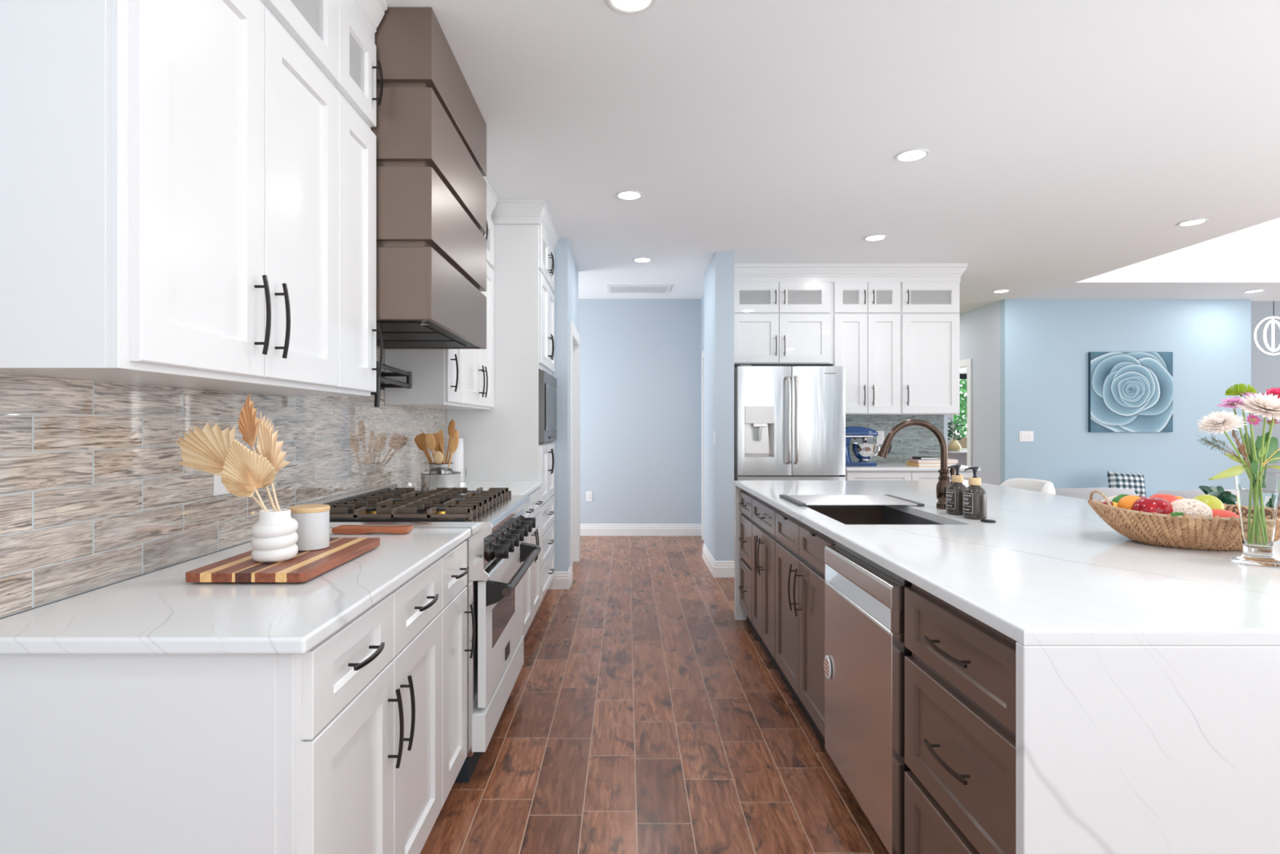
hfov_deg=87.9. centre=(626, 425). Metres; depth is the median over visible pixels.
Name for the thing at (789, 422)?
refrigerator
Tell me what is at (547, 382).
microwave
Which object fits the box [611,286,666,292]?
grille
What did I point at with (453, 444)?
wooden spoon
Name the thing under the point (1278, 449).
sprig
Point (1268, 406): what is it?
chrysanthemum
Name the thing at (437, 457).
wooden spoon
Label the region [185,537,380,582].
cutting board
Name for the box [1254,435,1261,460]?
leaf
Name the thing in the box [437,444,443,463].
wooden spoon
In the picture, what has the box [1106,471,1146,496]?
throw pillow
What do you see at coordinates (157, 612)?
countertop
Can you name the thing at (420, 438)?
wooden spatula
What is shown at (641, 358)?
wall
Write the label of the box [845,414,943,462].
tile backsplash
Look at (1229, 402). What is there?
daisy
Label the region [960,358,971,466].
door frame
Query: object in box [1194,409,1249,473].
chrysanthemum
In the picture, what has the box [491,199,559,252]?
trim
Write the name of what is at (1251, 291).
recessed light
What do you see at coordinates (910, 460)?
book
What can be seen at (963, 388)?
tree
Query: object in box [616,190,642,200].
recessed light
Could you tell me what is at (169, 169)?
upper cabinet
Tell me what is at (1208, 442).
fern sprig
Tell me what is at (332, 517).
cooktop
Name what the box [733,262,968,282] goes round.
trim
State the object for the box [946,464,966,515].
soap bottle
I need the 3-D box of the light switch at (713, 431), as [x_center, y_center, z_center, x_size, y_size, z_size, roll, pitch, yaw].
[0.742,0.110,5.630,0.008,0.115,0.070,0,0,0]
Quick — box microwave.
[538,369,556,442]
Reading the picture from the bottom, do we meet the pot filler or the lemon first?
the lemon
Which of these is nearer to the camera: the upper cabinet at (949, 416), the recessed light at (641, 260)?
the recessed light at (641, 260)
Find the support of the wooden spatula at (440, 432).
in the utensil holder at (438, 475)
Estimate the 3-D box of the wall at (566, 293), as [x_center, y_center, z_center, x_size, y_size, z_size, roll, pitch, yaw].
[-0.931,-0.091,5.760,0.937,2.743,1.140,0,0,0]
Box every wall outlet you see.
[213,474,229,495]
[586,491,592,501]
[876,431,884,444]
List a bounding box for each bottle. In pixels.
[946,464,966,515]
[962,466,986,519]
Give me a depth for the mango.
1.97 m
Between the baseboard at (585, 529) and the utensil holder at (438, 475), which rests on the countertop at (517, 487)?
the utensil holder at (438, 475)
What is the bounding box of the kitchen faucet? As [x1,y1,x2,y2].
[876,418,955,509]
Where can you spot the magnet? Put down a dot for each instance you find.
(827, 664)
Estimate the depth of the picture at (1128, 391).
7.68 m
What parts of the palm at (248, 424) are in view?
blade, stem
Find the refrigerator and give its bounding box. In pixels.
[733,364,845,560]
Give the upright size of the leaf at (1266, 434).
0.149 m
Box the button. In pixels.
[980,519,995,522]
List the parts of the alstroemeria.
stem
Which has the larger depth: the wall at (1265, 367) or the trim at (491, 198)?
the wall at (1265, 367)
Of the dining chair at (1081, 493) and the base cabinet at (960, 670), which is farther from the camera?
the dining chair at (1081, 493)
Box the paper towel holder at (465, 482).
[454,429,468,484]
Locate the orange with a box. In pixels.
[1117,495,1141,509]
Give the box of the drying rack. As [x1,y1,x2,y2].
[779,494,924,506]
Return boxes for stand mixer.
[845,426,879,466]
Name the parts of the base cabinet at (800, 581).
drawer, door, handle, handle, door, drawer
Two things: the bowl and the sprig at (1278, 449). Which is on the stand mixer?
the bowl
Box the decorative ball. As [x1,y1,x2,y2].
[1170,498,1213,516]
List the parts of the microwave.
door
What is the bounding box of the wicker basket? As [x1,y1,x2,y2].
[1088,489,1279,551]
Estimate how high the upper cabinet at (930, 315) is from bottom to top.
1.222 m
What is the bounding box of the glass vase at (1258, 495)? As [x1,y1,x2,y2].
[1229,471,1279,567]
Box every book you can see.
[906,462,956,466]
[908,457,957,462]
[911,456,938,459]
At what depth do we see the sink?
3.08 m
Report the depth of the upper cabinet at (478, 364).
4.11 m
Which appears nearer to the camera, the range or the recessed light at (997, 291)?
the range
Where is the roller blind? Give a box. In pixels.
[960,373,966,378]
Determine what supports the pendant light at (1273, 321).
hanging from the ceiling
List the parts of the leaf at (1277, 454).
blade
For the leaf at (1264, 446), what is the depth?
1.74 m
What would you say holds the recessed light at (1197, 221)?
in the ceiling
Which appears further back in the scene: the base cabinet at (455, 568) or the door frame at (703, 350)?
the door frame at (703, 350)
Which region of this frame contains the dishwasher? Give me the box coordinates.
[824,540,911,853]
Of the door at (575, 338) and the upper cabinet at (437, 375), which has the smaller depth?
the upper cabinet at (437, 375)
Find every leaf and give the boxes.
[1208,464,1247,479]
[1223,453,1250,473]
[1237,448,1251,463]
[1243,432,1252,462]
[1250,460,1258,475]
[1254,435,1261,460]
[1256,431,1269,458]
[1257,445,1266,468]
[1261,465,1279,473]
[1264,436,1278,458]
[1264,450,1279,474]
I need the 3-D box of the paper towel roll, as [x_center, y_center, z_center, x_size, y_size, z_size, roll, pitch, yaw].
[-1.082,0.217,4.160,0.112,0.270,0.112,0,0,0]
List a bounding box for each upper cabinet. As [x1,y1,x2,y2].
[0,0,338,391]
[238,0,382,396]
[384,349,463,406]
[412,213,493,409]
[733,281,833,366]
[827,281,900,414]
[900,281,959,414]
[947,414,952,419]
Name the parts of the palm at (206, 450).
blade, stem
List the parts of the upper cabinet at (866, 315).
glass door, glass pane, door, handle, handle, glass pane, glass door, door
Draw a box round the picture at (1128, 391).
[1088,351,1173,431]
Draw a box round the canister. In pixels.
[288,503,329,551]
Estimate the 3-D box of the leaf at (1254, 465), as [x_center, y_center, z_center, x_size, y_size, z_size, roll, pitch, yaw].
[1.641,0.128,1.733,0.057,0.074,0.014,0,0,-41]
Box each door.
[569,320,580,582]
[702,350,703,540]
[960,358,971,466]
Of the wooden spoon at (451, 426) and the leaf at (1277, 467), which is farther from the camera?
the wooden spoon at (451, 426)
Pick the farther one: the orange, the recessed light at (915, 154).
the recessed light at (915, 154)
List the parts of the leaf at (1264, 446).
blade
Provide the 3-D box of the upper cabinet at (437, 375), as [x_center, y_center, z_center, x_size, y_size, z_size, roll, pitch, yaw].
[-1.010,-0.720,3.392,0.349,1.240,0.297,0,0,0]
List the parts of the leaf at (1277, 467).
blade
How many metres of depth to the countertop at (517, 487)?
4.02 m
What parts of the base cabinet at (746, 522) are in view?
handle, drawer, drawer, drawer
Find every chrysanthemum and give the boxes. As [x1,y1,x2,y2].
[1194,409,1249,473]
[1234,392,1279,473]
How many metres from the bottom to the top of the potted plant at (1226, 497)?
0.182 m
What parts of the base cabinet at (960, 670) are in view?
drawer, handle, handle, drawer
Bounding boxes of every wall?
[0,488,419,618]
[552,238,577,571]
[577,298,701,524]
[701,251,733,560]
[733,366,947,446]
[947,453,966,466]
[960,301,999,485]
[1000,299,1251,497]
[1251,301,1279,505]
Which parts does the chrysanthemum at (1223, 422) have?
stem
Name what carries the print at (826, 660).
attached to the magnet
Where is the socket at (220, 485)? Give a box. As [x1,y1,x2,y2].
[218,476,224,487]
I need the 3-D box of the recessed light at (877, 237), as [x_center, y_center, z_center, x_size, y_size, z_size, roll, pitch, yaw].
[1.939,-1.459,5.179,0.170,0.008,0.170,0,0,0]
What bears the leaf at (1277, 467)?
in the glass vase at (1258, 495)
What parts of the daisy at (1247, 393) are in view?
stem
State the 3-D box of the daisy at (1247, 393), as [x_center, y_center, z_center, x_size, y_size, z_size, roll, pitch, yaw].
[1.707,0.113,1.810,0.069,0.411,0.087,0,0,0]
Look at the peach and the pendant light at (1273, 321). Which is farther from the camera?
the pendant light at (1273, 321)
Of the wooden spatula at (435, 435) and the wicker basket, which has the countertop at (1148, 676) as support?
the wicker basket
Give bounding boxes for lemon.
[1111,502,1117,506]
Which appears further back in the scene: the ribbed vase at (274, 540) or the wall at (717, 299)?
the wall at (717, 299)
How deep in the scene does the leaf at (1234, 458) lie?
1.76 m
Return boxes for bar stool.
[1000,478,1055,494]
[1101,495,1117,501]
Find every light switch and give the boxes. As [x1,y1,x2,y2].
[713,431,715,444]
[1019,431,1033,441]
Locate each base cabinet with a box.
[0,558,442,853]
[439,540,475,805]
[521,487,542,636]
[738,489,759,641]
[751,497,784,681]
[775,506,882,771]
[839,471,973,479]
[904,583,1016,853]
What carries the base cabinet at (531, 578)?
on the floor
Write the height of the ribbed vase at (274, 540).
0.124 m
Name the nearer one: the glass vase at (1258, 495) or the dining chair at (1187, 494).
the glass vase at (1258, 495)
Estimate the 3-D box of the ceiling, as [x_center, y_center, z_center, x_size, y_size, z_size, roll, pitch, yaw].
[3.800,-1.942,3.300,14.000,0.957,15.800,0,0,0]
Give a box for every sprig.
[1196,426,1250,466]
[1231,430,1249,466]
[1262,448,1279,466]
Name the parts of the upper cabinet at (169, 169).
panel, door, handle, handle, door, glass door, glass pane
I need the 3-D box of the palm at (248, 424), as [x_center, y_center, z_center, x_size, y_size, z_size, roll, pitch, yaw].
[-0.941,0.078,1.705,0.139,0.323,0.028,0,0,17]
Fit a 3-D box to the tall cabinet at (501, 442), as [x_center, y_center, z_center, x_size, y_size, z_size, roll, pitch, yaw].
[-0.855,-0.030,4.774,0.658,2.620,0.828,0,0,0]
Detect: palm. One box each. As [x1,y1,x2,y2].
[175,422,263,509]
[221,437,275,511]
[237,393,276,511]
[256,411,290,511]
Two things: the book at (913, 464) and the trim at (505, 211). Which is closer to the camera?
the trim at (505, 211)
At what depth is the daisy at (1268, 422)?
1.80 m
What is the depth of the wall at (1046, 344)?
7.72 m
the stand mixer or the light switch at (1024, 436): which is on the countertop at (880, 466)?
the stand mixer
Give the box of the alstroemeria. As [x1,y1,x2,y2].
[1246,413,1260,473]
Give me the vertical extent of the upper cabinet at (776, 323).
0.762 m
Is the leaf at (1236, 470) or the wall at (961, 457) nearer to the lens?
the leaf at (1236, 470)
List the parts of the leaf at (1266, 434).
blade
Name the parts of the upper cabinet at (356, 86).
glass door, door, glass pane, handle, handle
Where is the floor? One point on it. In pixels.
(638, 716)
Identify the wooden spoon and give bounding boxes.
[425,432,435,463]
[433,451,443,463]
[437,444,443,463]
[444,419,455,463]
[448,430,458,462]
[448,434,458,468]
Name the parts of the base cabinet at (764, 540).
handle, door, handle, handle, drawer, door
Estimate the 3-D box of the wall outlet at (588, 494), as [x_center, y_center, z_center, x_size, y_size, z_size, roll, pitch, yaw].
[-0.435,0.825,7.686,0.070,0.115,0.008,0,0,0]
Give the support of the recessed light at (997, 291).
in the ceiling
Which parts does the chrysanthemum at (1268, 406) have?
stem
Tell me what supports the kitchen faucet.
on the countertop at (1148, 676)
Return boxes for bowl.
[851,442,879,462]
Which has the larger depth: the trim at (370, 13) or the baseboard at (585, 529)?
the baseboard at (585, 529)
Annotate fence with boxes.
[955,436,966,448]
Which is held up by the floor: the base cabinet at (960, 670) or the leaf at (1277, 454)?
the base cabinet at (960, 670)
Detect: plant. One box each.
[947,418,964,451]
[1198,485,1236,504]
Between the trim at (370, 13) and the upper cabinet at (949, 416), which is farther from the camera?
the upper cabinet at (949, 416)
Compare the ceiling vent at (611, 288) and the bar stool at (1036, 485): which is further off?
the ceiling vent at (611, 288)
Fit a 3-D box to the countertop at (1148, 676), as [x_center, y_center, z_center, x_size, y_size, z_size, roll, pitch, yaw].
[1.485,0.823,2.786,1.550,0.915,3.198,0,0,0]
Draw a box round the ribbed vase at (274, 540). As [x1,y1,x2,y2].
[251,508,297,562]
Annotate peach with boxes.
[1211,509,1239,517]
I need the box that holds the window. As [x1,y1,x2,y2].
[947,368,966,453]
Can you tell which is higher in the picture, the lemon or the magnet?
the lemon
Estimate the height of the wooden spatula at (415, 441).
0.237 m
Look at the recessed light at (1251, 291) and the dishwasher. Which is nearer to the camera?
the dishwasher
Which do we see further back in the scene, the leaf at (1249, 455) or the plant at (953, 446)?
the plant at (953, 446)
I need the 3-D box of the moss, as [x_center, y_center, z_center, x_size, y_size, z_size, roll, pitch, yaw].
[1.577,0.255,1.900,0.038,0.012,0.005,0,0,0]
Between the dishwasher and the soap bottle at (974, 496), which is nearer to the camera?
the dishwasher
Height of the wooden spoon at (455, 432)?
0.273 m
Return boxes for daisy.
[1215,396,1251,473]
[1233,391,1264,462]
[1259,416,1279,463]
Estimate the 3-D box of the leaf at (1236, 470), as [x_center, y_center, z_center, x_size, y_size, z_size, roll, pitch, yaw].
[1.576,0.134,1.722,0.179,0.062,0.024,0,0,-21]
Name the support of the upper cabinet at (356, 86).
attached to the wall at (418, 489)
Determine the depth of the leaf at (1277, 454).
1.78 m
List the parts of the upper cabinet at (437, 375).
door, handle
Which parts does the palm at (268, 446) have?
blade, stem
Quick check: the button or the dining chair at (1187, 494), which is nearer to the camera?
the button
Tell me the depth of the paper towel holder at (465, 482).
4.14 m
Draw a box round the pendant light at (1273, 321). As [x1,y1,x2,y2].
[1253,301,1279,355]
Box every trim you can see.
[346,0,387,43]
[483,176,497,219]
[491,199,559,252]
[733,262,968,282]
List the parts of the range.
burner, control panel, burner, toe panel, rail, knob, kick drawer, knob, oven door, knob, knob, knob, knob, oven handle, knob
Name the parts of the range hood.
control knob, filter panel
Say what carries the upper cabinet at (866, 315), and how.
attached to the wall at (945, 416)
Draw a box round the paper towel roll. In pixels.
[444,438,463,481]
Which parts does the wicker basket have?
loop handle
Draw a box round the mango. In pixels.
[1192,494,1224,509]
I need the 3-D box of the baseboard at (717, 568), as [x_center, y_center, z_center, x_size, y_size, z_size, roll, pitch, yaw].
[0.818,1.212,5.999,0.175,0.136,0.842,0,0,0]
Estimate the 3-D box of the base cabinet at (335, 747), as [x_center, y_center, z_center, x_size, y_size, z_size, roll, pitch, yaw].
[-0.856,0.838,1.598,0.654,0.884,0.872,0,0,0]
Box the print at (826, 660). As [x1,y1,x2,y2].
[824,658,828,675]
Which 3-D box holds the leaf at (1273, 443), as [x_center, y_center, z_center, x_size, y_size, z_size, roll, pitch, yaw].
[1.716,0.098,1.780,0.093,0.135,0.020,0,0,-24]
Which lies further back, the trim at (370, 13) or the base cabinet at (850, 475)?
the base cabinet at (850, 475)
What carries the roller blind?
attached to the window
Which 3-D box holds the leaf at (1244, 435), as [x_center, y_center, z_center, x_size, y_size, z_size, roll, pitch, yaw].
[1.686,0.092,1.800,0.026,0.147,0.098,0,0,36]
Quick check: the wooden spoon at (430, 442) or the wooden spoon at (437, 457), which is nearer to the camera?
the wooden spoon at (437, 457)
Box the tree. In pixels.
[953,378,966,438]
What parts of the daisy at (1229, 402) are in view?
stem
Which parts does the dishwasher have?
pocket handle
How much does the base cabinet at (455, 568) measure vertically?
0.884 m
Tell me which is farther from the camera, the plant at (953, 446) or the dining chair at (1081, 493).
the plant at (953, 446)
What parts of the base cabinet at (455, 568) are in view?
drawer, door, handle, handle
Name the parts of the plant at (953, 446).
pot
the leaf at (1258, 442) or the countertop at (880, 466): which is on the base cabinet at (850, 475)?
the countertop at (880, 466)
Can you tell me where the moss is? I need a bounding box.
[1171,511,1183,515]
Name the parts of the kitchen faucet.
lever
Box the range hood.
[370,7,486,349]
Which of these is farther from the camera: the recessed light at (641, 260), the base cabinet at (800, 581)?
the recessed light at (641, 260)
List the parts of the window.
sill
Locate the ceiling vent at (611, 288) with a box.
[606,284,671,293]
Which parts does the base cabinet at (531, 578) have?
door, drawer, handle, handle, drawer, handle, door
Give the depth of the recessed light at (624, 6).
2.31 m
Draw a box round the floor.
[419,535,888,853]
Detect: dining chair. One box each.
[1054,487,1136,501]
[1155,488,1237,504]
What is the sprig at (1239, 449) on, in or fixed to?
in the glass vase at (1258, 495)
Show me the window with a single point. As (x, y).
(962, 371)
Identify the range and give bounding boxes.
[305,483,541,782]
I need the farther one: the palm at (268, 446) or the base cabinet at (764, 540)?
the base cabinet at (764, 540)
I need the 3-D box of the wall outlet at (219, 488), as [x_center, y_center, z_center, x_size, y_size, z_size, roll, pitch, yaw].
[-1.181,0.145,1.935,0.008,0.115,0.070,0,0,0]
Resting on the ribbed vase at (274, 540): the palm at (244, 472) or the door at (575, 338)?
the palm at (244, 472)
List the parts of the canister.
lid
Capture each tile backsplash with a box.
[0,345,446,617]
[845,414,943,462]
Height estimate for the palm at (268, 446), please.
0.273 m
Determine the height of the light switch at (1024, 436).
0.120 m
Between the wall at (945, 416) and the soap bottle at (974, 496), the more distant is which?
the wall at (945, 416)
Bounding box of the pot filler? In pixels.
[370,360,411,407]
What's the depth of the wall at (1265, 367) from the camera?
9.55 m
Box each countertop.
[0,528,471,654]
[416,480,542,495]
[734,480,1279,853]
[845,462,980,471]
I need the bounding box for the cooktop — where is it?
[329,493,473,520]
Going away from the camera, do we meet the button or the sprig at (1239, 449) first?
the sprig at (1239, 449)
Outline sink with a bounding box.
[805,506,944,524]
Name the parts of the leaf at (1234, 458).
blade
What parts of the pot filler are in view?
spout, wall plate, arm, arm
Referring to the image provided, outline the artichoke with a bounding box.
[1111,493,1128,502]
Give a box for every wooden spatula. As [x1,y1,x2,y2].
[331,524,413,533]
[414,437,431,462]
[415,432,433,463]
[431,432,439,451]
[438,430,444,463]
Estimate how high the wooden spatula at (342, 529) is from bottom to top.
0.025 m
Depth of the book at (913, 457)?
5.87 m
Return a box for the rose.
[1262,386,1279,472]
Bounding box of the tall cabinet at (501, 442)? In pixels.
[446,223,555,601]
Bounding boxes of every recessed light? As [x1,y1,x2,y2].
[606,0,655,14]
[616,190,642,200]
[632,257,652,262]
[863,234,887,241]
[894,148,928,162]
[992,289,1009,293]
[1177,218,1208,226]
[1243,289,1264,293]
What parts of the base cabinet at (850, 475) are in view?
drawer, drawer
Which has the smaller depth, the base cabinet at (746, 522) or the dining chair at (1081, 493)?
the base cabinet at (746, 522)
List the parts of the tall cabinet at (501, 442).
glass door, door, door, glass pane, drawer, drawer, drawer, glass door, handle, handle, handle, glass pane, door, door, handle, handle, handle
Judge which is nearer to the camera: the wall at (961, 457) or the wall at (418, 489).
the wall at (418, 489)
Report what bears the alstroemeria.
in the glass vase at (1258, 495)
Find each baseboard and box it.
[547,566,571,589]
[580,524,701,535]
[702,543,734,577]
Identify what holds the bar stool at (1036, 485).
on the floor
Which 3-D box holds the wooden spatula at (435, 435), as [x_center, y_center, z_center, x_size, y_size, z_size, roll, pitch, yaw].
[-1.028,0.172,3.604,0.074,0.261,0.033,0,0,39]
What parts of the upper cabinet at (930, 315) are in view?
handle, glass pane, glass door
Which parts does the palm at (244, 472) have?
stem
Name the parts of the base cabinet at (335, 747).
panel, drawer, door, handle, handle, handle, drawer, door, handle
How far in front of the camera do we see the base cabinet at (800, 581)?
2.85 m
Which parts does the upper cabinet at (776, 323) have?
glass pane, glass door, door, handle, glass door, glass pane, door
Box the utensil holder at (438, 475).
[420,462,461,490]
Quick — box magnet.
[823,655,831,679]
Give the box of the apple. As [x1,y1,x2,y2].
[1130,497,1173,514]
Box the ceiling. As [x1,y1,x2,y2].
[384,0,1279,314]
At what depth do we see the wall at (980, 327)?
8.15 m
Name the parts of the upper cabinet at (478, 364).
door, handle, handle, handle, glass pane, door, glass door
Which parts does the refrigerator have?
dispenser spout, dispenser panel, door, handle, freezer drawer, handle, door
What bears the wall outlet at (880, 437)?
attached to the tile backsplash at (909, 442)
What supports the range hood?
attached to the wall at (418, 489)
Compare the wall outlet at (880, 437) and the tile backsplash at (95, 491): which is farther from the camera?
the wall outlet at (880, 437)
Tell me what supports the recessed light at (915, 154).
in the ceiling

